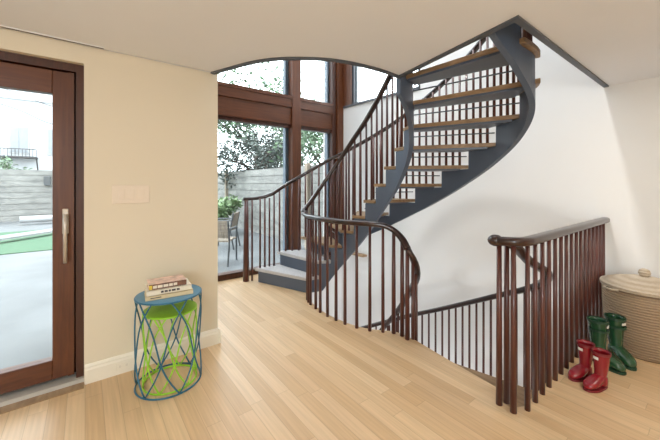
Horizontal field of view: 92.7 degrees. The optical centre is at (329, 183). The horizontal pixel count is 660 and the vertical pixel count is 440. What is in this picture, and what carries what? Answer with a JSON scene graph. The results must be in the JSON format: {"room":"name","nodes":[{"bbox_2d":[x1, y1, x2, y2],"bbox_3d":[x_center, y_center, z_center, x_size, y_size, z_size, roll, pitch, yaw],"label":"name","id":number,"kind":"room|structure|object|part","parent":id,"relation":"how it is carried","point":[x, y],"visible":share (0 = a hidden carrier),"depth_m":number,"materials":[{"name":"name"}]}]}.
{"room":"stair hall","nodes":[
{"label":"stair hall","id":0,"kind":"room"},
{"bbox_2d":[0,88,51,169],"bbox_3d":[-19.800,-3.580,14.625,14.700,9.900,5.000,0,0,-38],"label":"neighbouring house","id":1,"kind":"structure","parent":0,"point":[26,139],"depth_m":15.89,"materials":[{"name":"white plastic"}]},
{"bbox_3d":[-15.502,-2.205,15.713,0.620,1.250,0.020,0,0,-38],"label":"pane","id":2,"kind":"part","parent":1,"relation":"part of","materials":[{"name":"white glass"}]},
{"bbox_2d":[5,89,50,105],"bbox_3d":[-16.164,-4.795,13.935,0.636,1.800,9.618,0,0,43],"label":"overhead cable","id":3,"kind":"object","parent":1,"relation":"attached to","point":[5,89],"visible":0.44,"depth_m":15.20,"materials":[{"name":"black metal"}]},
{"bbox_3d":[-14.405,-2.205,16.566,0.600,1.250,0.020,0,0,-38],"label":"pane","id":4,"kind":"part","parent":1,"relation":"part of","materials":[{"name":"white glass"}]},
{"bbox_2d":[0,28,217,383],"bbox_3d":[-3.010,-1.230,1.947,4.038,5.000,1.690,0,0,-38],"label":"wall","id":5,"kind":"structure","parent":0,"point":[154,124],"depth_m":2.19,"materials":[{"name":"beige paint"}]},
{"bbox_2d":[0,51,83,413],"bbox_3d":[-1.998,0.253,1.734,1.015,2.035,0.220,0,0,-38],"label":"door","id":6,"kind":"structure","parent":5,"relation":"in","point":[29,383],"depth_m":1.98,"materials":[{"name":"brown wood"}]},
{"bbox_3d":[-2.024,0.254,1.764,0.710,1.922,0.070,0,0,-38],"label":"rail","id":7,"kind":"part","parent":6,"relation":"part of","materials":[{"name":"brown wood"}]},
{"bbox_3d":[-1.669,0.235,1.988,0.032,0.160,0.012,0,0,-38],"label":"handle","id":8,"kind":"part","parent":6,"relation":"part of","materials":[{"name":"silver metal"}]},
{"bbox_3d":[-1.651,0.339,1.965,0.024,0.303,0.061,0,0,-38],"label":"lever","id":9,"kind":"part","parent":6,"relation":"part of","materials":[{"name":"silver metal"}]},
{"bbox_2d":[116,360,130,370],"bbox_3d":[-1.385,1.218,2.114,0.080,0.048,0.006,0,0,-38],"label":"wall outlet","id":10,"kind":"object","parent":5,"relation":"attached to","point":[123,365],"visible":1,"depth_m":2.11,"materials":[{"name":"beige paint"}]},
{"bbox_2d":[112,185,148,203],"bbox_3d":[-1.360,0.071,2.152,0.208,0.123,0.012,0,0,-38],"label":"switch plate","id":11,"kind":"object","parent":5,"relation":"attached to","point":[121,194],"visible":1,"depth_m":2.14,"materials":[{"name":"beige plastic"}]},
{"bbox_2d":[85,328,220,384],"bbox_3d":[-1.680,1.210,2.856,0.857,0.120,1.528,0,0,-38],"label":"baseboard","id":12,"kind":"structure","parent":5,"relation":"attached to","point":[106,368],"depth_m":2.18,"materials":[{"name":"beige paint"}]},
{"bbox_2d":[218,60,342,281],"bbox_3d":[-0.869,-1.230,4.626,2.632,5.000,0.210,0,0,-38],"label":"window","id":13,"kind":"structure","parent":5,"relation":"in","point":[288,111],"depth_m":4.81,"materials":[{"name":"brown wood"}]},
{"bbox_3d":[-1.242,1.232,4.342,1.570,0.075,0.120,0,0,-38],"label":"rail","id":14,"kind":"part","parent":13,"relation":"part of","materials":[{"name":"brown wood"}]},
{"bbox_2d":[211,15,608,87],"bbox_3d":[0.825,-0.998,2.145,3.440,0.264,1.047,0,0,-6],"label":"trim","id":15,"kind":"structure","parent":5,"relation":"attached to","point":[519,20],"depth_m":2.19,"materials":[{"name":"grey metal"}]},
{"bbox_2d":[323,61,324,236],"bbox_3d":[0.093,-0.980,5.824,0.380,4.700,0.220,0,0,-38],"label":"wall","id":16,"kind":"structure","parent":0,"point":[323,61],"depth_m":5.79,"materials":[{"name":"white paint"}]},
{"bbox_2d":[312,268,340,319],"bbox_3d":[-1.812,2.470,3.145,7.400,2.360,1.670,0,0,-38],"label":"wall","id":17,"kind":"structure","parent":0,"point":[332,281],"depth_m":5.26,"materials":[{"name":"white paint"}]},
{"bbox_2d":[0,274,659,439],"bbox_3d":[0.008,1.410,0.595,7.144,0.280,7.330,0,0,-38],"label":"floor","id":18,"kind":"structure","parent":0,"point":[281,368],"depth_m":1.86,"materials":[{"name":"brown wood"}]},
{"bbox_2d":[134,284,201,400],"bbox_3d":[-1.039,0.987,2.036,0.390,0.567,0.390,0,0,-38],"label":"wire side table","id":19,"kind":"object","parent":18,"relation":"on","point":[139,299],"visible":0.8,"depth_m":1.93,"materials":[{"name":"blue metal"}]},
{"bbox_2d":[144,288,192,301],"bbox_3d":[-1.036,0.690,2.025,0.265,0.026,0.176,0,0,-32],"label":"book","id":20,"kind":"object","parent":19,"relation":"on","point":[185,292],"visible":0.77,"depth_m":1.95,"materials":[{"name":"paper"}]},
{"bbox_2d":[145,278,191,296],"bbox_3d":[-1.041,0.661,2.027,0.250,0.031,0.166,0,0,-34],"label":"book","id":21,"kind":"object","parent":20,"relation":"on","point":[188,286],"visible":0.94,"depth_m":1.96,"materials":[{"name":"paper"}]},
{"bbox_2d":[146,274,186,290],"bbox_3d":[-1.050,0.629,2.022,0.210,0.033,0.146,0,0,-36],"label":"book","id":22,"kind":"object","parent":21,"relation":"on","point":[175,280],"visible":1,"depth_m":1.99,"materials":[{"name":"paper"}]},
{"bbox_2d":[142,300,196,395],"bbox_3d":[-1.036,1.038,2.045,0.320,0.465,0.320,0,0,-38],"label":"wire side table","id":23,"kind":"object","parent":18,"relation":"on","point":[163,312],"visible":0.83,"depth_m":1.99,"materials":[{"name":"metal"}]},
{"bbox_2d":[301,212,410,339],"bbox_3d":[0.096,0.794,3.041,0.267,0.953,1.452,0,0,-42],"label":"guard railing","id":24,"kind":"object","parent":18,"relation":"on","point":[404,244],"visible":1,"depth_m":2.77,"materials":[{"name":"brown wood"}]},
{"bbox_3d":[0.096,0.431,3.041,0.267,0.228,1.452,0,0,-42],"label":"handrail","id":25,"kind":"part","parent":24,"relation":"part of","materials":[{"name":"brown wood"}]},
{"bbox_2d":[242,23,540,292],"bbox_3d":[0.425,-0.391,3.395,1.342,3.321,3.216,0,0,-43],"label":"curved staircase","id":26,"kind":"structure","parent":18,"relation":"on","point":[513,46],"depth_m":3.20,"materials":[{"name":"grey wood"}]},
{"bbox_3d":[0.309,-0.810,3.317,0.513,2.352,1.453,0,0,-44],"label":"handrail","id":27,"kind":"part","parent":26,"relation":"part of","materials":[{"name":"brown wood"}]},
{"bbox_3d":[0.440,-0.917,3.439,3.233,2.269,1.247,0,0,44],"label":"handrail","id":28,"kind":"part","parent":26,"relation":"part of","materials":[{"name":"brown wood"}]},
{"bbox_3d":[0.891,-0.089,3.382,0.603,0.010,0.012,0,0,-7],"label":"safety rod","id":29,"kind":"part","parent":26,"relation":"part of","materials":[{"name":"grey metal"}]},
{"bbox_3d":[1.014,-0.272,3.167,0.683,0.010,0.012,0,0,9],"label":"safety rod","id":30,"kind":"part","parent":26,"relation":"part of","materials":[{"name":"grey metal"}]},
{"bbox_3d":[1.095,-0.454,2.933,0.781,0.010,0.012,0,0,20],"label":"safety rod","id":31,"kind":"part","parent":26,"relation":"part of","materials":[{"name":"grey metal"}]},
{"bbox_3d":[1.063,-0.818,2.490,0.906,0.010,0.012,0,0,40],"label":"safety rod","id":32,"kind":"part","parent":26,"relation":"part of","materials":[{"name":"grey metal"}]},
{"bbox_3d":[1.117,-0.635,2.693,0.867,0.010,0.012,0,0,31],"label":"safety rod","id":33,"kind":"part","parent":26,"relation":"part of","materials":[{"name":"grey metal"}]},
{"bbox_2d":[487,217,609,413],"bbox_3d":[1.693,0.781,2.314,1.847,0.978,0.212,0,0,-38],"label":"railing","id":34,"kind":"object","parent":18,"relation":"on","point":[583,293],"visible":0.95,"depth_m":1.96,"materials":[{"name":"brown wood"}]},
{"bbox_3d":[0.958,0.326,1.822,0.084,0.069,0.086,0,0,-38],"label":"knob","id":35,"kind":"part","parent":34,"relation":"part of","materials":[{"name":"brown wood"}]},
{"bbox_3d":[1.709,0.325,2.298,1.840,0.056,0.166,0,0,-38],"label":"handrail","id":36,"kind":"part","parent":34,"relation":"part of","materials":[{"name":"brown wood"}]},
{"bbox_2d":[568,339,594,381],"bbox_3d":[1.645,1.159,2.066,0.192,0.223,0.098,0,0,-18],"label":"boot","id":37,"kind":"object","parent":18,"relation":"on","point":[579,372],"visible":0.93,"depth_m":2.05,"materials":[{"name":"red rubber"}]},
{"bbox_2d":[583,347,611,392],"bbox_3d":[1.656,1.159,1.961,0.192,0.223,0.098,0,0,-18],"label":"boot","id":38,"kind":"object","parent":18,"relation":"on","point":[597,382],"visible":1,"depth_m":1.94,"materials":[{"name":"red rubber"}]},
{"bbox_2d":[587,315,626,375],"bbox_3d":[1.933,1.119,2.204,0.122,0.301,0.240,0,0,-11],"label":"boot","id":39,"kind":"object","parent":18,"relation":"on","point":[598,326],"visible":0.68,"depth_m":2.21,"materials":[{"name":"green rubber"}]},
{"bbox_2d":[604,313,636,370],"bbox_3d":[2.082,1.119,2.254,0.122,0.301,0.240,0,0,10],"label":"boot","id":40,"kind":"object","parent":18,"relation":"on","point":[617,325],"visible":0.89,"depth_m":2.26,"materials":[{"name":"green rubber"}]},
{"bbox_2d":[599,268,659,363],"bbox_3d":[2.403,0.958,2.408,0.526,0.624,0.526,0,0,-38],"label":"wicker basket","id":41,"kind":"object","parent":18,"relation":"on","point":[635,297],"visible":0.93,"depth_m":2.28,"materials":[{"name":"beige wicker"}]},
{"bbox_3d":[2.131,0.795,2.403,0.052,0.016,0.116,0,0,-1],"label":"handle","id":42,"kind":"part","parent":41,"relation":"part of","materials":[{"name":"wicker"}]},
{"bbox_3d":[2.403,0.750,2.408,0.526,0.085,0.526,0,0,-38],"label":"lid","id":43,"kind":"part","parent":41,"relation":"part of","materials":[{"name":"wicker"}]},
{"bbox_3d":[2.403,0.678,2.408,0.074,0.064,0.073,0,0,-38],"label":"knob","id":44,"kind":"part","parent":41,"relation":"part of","materials":[{"name":"wicker"}]},
{"bbox_2d":[0,0,659,84],"bbox_3d":[0.490,-0.994,-0.024,7.144,0.232,5.760,0,0,-38],"label":"ceiling","id":45,"kind":"structure","parent":0,"point":[618,41],"depth_m":1.77,"materials":[{"name":"paint"}]},
{"bbox_2d":[0,25,104,49],"bbox_3d":[-1.972,-0.875,1.640,1.300,0.006,0.030,0,0,-38],"label":"ceiling vent","id":46,"kind":"object","parent":45,"relation":"in","point":[1,26],"visible":1,"depth_m":1.87,"materials":[{"name":"paint"}]},
{"bbox_2d":[341,36,659,386],"bbox_3d":[2.635,-0.040,2.829,0.250,7.380,7.663,0,0,-42],"label":"wall","id":47,"kind":"structure","parent":0,"point":[588,150],"depth_m":3.33,"materials":[{"name":"white paint"}]},
{"bbox_2d":[352,252,366,256],"bbox_3d":[0.413,1.125,5.072,0.089,0.030,0.407,0,0,-42],"label":"wall ledge","id":48,"kind":"object","parent":47,"relation":"attached to","point":[359,254],"visible":0.43,"depth_m":4.96,"materials":[{"name":"brown wood"}]},
{"bbox_2d":[343,64,419,107],"bbox_3d":[0.737,-1.880,4.836,0.120,1.200,1.541,0,0,-42],"label":"window","id":49,"kind":"structure","parent":47,"relation":"in","point":[357,81],"depth_m":5.19,"materials":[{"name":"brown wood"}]},
{"bbox_3d":[0.826,-1.897,4.766,0.010,1.165,1.213,0,0,-42],"label":"pane","id":50,"kind":"part","parent":49,"relation":"part of","materials":[{"name":"clear glass"}]},
{"bbox_3d":[0.757,-1.298,4.814,0.120,0.035,1.481,0,0,-42],"label":"sill","id":51,"kind":"part","parent":49,"relation":"part of","materials":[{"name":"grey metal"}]},
{"bbox_3d":[0.039,3.700,0.683,7.700,0.100,7.830,0,0,-38],"label":"floor","id":52,"kind":"structure","parent":0,"visible":0},
{"bbox_2d":[361,246,552,406],"bbox_3d":[0.585,1.987,3.340,1.180,3.327,3.097,0,0,-38],"label":"railing","id":53,"kind":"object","parent":52,"relation":"on","point":[520,251],"depth_m":2.69,"materials":[{"name":"brown wood"}]},
{"bbox_3d":[0.482,1.458,3.234,0.390,1.879,1.415,0,0,-28],"label":"handrail","id":54,"kind":"part","parent":53,"relation":"part of","materials":[{"name":"brown wood"}]},
{"bbox_3d":[0.668,1.361,3.324,1.043,2.076,3.001,0,0,-33],"label":"handrail","id":55,"kind":"part","parent":53,"relation":"part of","materials":[{"name":"brown wood"}]},
{"label":"outside","id":56,"kind":"structure","parent":0,"visible":0},
{"bbox_2d":[0,221,304,368],"bbox_3d":[-10.846,1.470,12.316,26.000,0.200,27.240,0,0,-38],"label":"patio","id":57,"kind":"structure","parent":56,"point":[25,278],"depth_m":4.09,"materials":[{"name":"grey concrete"}]},
{"bbox_2d":[0,155,32,169],"bbox_3d":[-13.742,0.034,13.563,2.152,2.697,1.780,0,0,-30],"label":"tree","id":58,"kind":"object","parent":57,"relation":"on","point":[4,166],"visible":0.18,"depth_m":13.76,"materials":[{"name":"green plant"}]},
{"bbox_2d":[0,169,51,221],"bbox_3d":[-12.220,0.405,10.581,13.700,1.930,0.130,0,0,-38],"label":"fence","id":59,"kind":"object","parent":57,"relation":"on","point":[22,192],"visible":0.14,"depth_m":11.46,"materials":[{"name":"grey wood"}]},
{"bbox_2d":[44,176,50,184],"bbox_3d":[-10.557,-0.115,11.765,0.180,0.330,0.216,0,0,-38],"label":"box","id":60,"kind":"object","parent":59,"relation":"attached to","point":[47,179],"visible":1,"depth_m":11.69,"materials":[{"name":"grey metal"}]},
{"bbox_2d":[0,230,51,254],"bbox_3d":[-8.867,1.363,6.596,12.100,0.015,3.900,0,0,-38],"label":"lawn","id":61,"kind":"structure","parent":57,"relation":"on","point":[43,242],"depth_m":7.17,"materials":[{"name":"green plant"}]},
{"bbox_2d":[0,229,51,240],"bbox_3d":[-7.854,1.268,7.274,1.063,0.144,5.335,0,0,21],"label":"edging","id":62,"kind":"object","parent":61,"relation":"on","point":[32,233],"visible":0.47,"depth_m":7.66,"materials":[{"name":"white concrete"}]},
{"bbox_2d":[19,215,51,222],"bbox_3d":[-9.367,1.180,11.147,2.302,0.220,0.220,0,0,-40],"label":"roll","id":63,"kind":"object","parent":57,"relation":"on","point":[41,218],"visible":0.34,"depth_m":10.58,"materials":[{"name":"white plastic"}]},
{"bbox_2d":[218,221,237,266],"bbox_3d":[-1.909,0.990,5.446,0.472,0.766,0.516,0,0,0],"label":"patio chair","id":64,"kind":"object","parent":57,"relation":"on","point":[223,230],"visible":0.49,"depth_m":5.25,"materials":[{"name":"grey metal"}]},
{"bbox_3d":[-1.909,0.762,5.248,0.440,0.295,0.071,0,0,0],"label":"backrest","id":65,"kind":"part","parent":64,"relation":"part of","materials":[{"name":"grey wood"}]},
{"bbox_3d":[-1.909,0.960,5.466,0.440,0.020,0.435,0,0,0],"label":"seat","id":66,"kind":"part","parent":64,"relation":"part of","materials":[{"name":"grey wood"}]},
{"bbox_3d":[-1.689,0.990,5.243,0.028,0.766,0.112,0,0,0],"label":"leg","id":67,"kind":"part","parent":64,"relation":"part of","materials":[{"name":"grey metal"}]},
{"bbox_3d":[-1.688,1.070,5.683,0.028,0.600,0.032,0,0,0],"label":"leg","id":68,"kind":"part","parent":64,"relation":"part of","materials":[{"name":"grey metal"}]},
{"bbox_2d":[218,211,240,249],"bbox_3d":[-2.244,0.990,6.777,0.516,0.766,0.472,0,0,0],"label":"patio chair","id":69,"kind":"object","parent":57,"relation":"on","point":[235,216],"visible":0.55,"depth_m":6.75,"materials":[{"name":"grey metal"}]},
{"bbox_3d":[-2.042,0.990,6.556,0.112,0.766,0.028,0,0,0],"label":"leg","id":70,"kind":"part","parent":69,"relation":"part of","materials":[{"name":"grey metal"}]},
{"bbox_3d":[-2.046,0.762,6.777,0.071,0.295,0.440,0,0,0],"label":"backrest","id":71,"kind":"part","parent":69,"relation":"part of","materials":[{"name":"grey wood"}]},
{"bbox_3d":[-2.041,0.990,6.997,0.112,0.766,0.028,0,0,0],"label":"leg","id":72,"kind":"part","parent":69,"relation":"part of","materials":[{"name":"grey metal"}]},
{"bbox_2d":[218,194,243,224],"bbox_3d":[-2.861,0.823,8.493,1.055,1.102,1.130,0,0,-38],"label":"leafy shrub","id":73,"kind":"object","parent":57,"relation":"on","point":[227,207],"visible":0.85,"depth_m":8.34,"materials":[{"name":"green plant"}]},
{"bbox_2d":[218,62,302,162],"bbox_3d":[-4.572,-2.529,15.326,6.752,7.868,5.987,0,0,-3],"label":"tree","id":74,"kind":"object","parent":57,"relation":"on","point":[225,126],"visible":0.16,"depth_m":15.29,"materials":[{"name":"green plant"}]},
{"bbox_2d":[218,123,310,190],"bbox_3d":[-2.249,-0.544,10.954,3.606,3.838,5.615,0,0,11],"label":"tree","id":75,"kind":"object","parent":57,"relation":"on","point":[263,162],"visible":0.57,"depth_m":9.88,"materials":[{"name":"green plant"}]},
{"bbox_2d":[218,163,322,249],"bbox_3d":[-3.276,0.465,10.247,0.130,1.810,10.800,0,0,-38],"label":"fence","id":76,"kind":"object","parent":57,"relation":"on","point":[249,183],"visible":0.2,"depth_m":8.19,"materials":[{"name":"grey wood"}]},
{"bbox_3d":[-4.808,0.473,12.286,0.045,1.734,4.700,0,0,-38],"label":"board panel","id":77,"kind":"part","parent":76,"relation":"part of","materials":[{"name":"grey wood"}]},
{"bbox_3d":[-3.417,0.465,10.391,0.084,1.810,0.100,0,0,-38],"label":"post","id":78,"kind":"part","parent":76,"relation":"part of","materials":[{"name":"grey wood"}]},
{"bbox_3d":[-1.892,0.473,8.537,0.045,1.734,4.800,0,0,-38],"label":"board panel","id":79,"kind":"part","parent":76,"relation":"part of","materials":[{"name":"grey wood"}]},
{"bbox_3d":[-0.470,0.465,6.602,0.084,1.810,0.100,0,0,-38],"label":"post","id":80,"kind":"part","parent":76,"relation":"part of","materials":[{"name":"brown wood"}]},
{"bbox_3d":[-0.173,0.473,6.326,0.045,1.734,0.800,0,0,-38],"label":"board panel","id":81,"kind":"part","parent":76,"relation":"part of","materials":[{"name":"grey wood"}]},
{"bbox_2d":[256,65,322,166],"bbox_3d":[-0.712,-0.949,9.171,3.850,4.674,5.242,0,0,6],"label":"tree","id":82,"kind":"object","parent":57,"relation":"on","point":[310,138],"visible":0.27,"depth_m":8.57,"materials":[{"name":"green plant"}]}
]}

